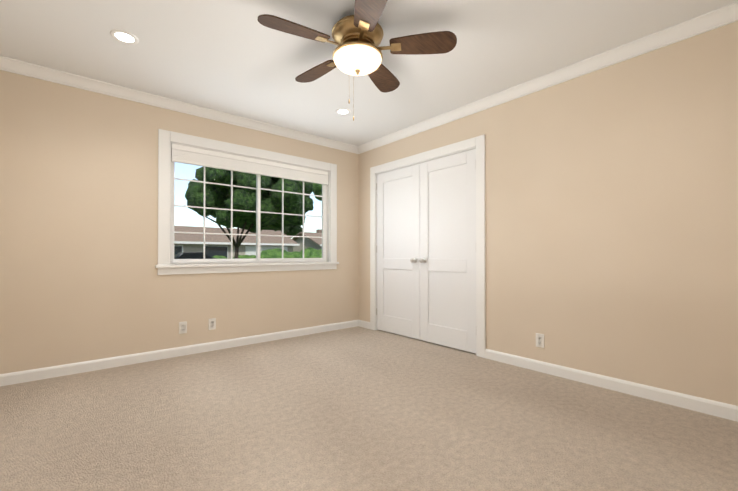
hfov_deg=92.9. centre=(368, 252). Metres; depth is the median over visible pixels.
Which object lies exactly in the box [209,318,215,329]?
electrical outlet
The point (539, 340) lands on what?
electrical outlet
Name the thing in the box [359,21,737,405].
wall
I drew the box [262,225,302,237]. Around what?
tree
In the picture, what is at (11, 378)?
baseboard
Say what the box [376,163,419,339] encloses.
closet door
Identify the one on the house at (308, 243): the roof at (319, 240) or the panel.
the roof at (319, 240)
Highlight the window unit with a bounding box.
[155,129,338,274]
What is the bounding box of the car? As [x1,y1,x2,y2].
[174,252,216,258]
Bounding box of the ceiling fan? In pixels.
[257,0,456,120]
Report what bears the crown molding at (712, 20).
attached to the wall at (611, 220)
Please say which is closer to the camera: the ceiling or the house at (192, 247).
the ceiling
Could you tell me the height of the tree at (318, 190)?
9.007 m
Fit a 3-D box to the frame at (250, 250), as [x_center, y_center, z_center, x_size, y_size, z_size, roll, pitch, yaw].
[-17.673,0.215,34.130,24.100,2.492,0.575,0,-1,-40]
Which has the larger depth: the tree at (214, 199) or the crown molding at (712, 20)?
the tree at (214, 199)
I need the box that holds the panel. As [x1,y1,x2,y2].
[174,246,226,256]
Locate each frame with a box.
[174,241,298,257]
[370,135,485,357]
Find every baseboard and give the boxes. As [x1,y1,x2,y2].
[0,320,359,385]
[485,349,737,421]
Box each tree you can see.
[185,166,313,258]
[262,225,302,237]
[312,183,321,200]
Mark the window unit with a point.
(206, 158)
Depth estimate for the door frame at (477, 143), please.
3.43 m
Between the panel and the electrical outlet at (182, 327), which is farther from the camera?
the panel
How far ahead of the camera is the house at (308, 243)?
47.42 m
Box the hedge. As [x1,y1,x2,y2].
[213,247,321,258]
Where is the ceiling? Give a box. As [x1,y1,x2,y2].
[0,0,737,145]
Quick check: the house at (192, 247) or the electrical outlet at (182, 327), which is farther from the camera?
the house at (192, 247)
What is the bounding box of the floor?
[0,326,737,490]
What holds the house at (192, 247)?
on the ground
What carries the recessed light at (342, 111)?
in the ceiling
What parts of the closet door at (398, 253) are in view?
knob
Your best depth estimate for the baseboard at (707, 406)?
2.47 m
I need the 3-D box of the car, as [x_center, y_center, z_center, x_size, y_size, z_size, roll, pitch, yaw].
[-15.499,0.705,30.194,4.526,1.399,1.820,0,-1,-40]
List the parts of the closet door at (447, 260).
knob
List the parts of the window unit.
glass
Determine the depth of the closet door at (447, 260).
3.68 m
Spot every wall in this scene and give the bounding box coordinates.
[0,70,358,373]
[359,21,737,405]
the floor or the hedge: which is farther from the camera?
the hedge
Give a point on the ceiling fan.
(357, 36)
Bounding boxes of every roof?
[174,226,297,243]
[292,229,321,244]
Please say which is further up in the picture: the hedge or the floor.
the hedge
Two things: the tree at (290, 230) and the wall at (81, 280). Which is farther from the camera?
the tree at (290, 230)
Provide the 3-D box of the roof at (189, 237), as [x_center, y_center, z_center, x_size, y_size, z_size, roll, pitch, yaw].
[-20.763,-2.110,37.810,24.100,2.608,10.100,0,-1,-40]
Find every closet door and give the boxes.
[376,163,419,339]
[419,149,475,352]
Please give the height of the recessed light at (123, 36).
0.006 m
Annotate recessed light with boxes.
[110,29,138,44]
[335,108,350,114]
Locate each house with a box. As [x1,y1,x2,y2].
[174,244,292,258]
[293,235,321,251]
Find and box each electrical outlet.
[179,321,186,333]
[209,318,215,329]
[536,333,543,347]
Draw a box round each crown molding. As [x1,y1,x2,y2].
[0,55,355,152]
[355,1,737,153]
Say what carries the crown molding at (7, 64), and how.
attached to the wall at (81, 280)

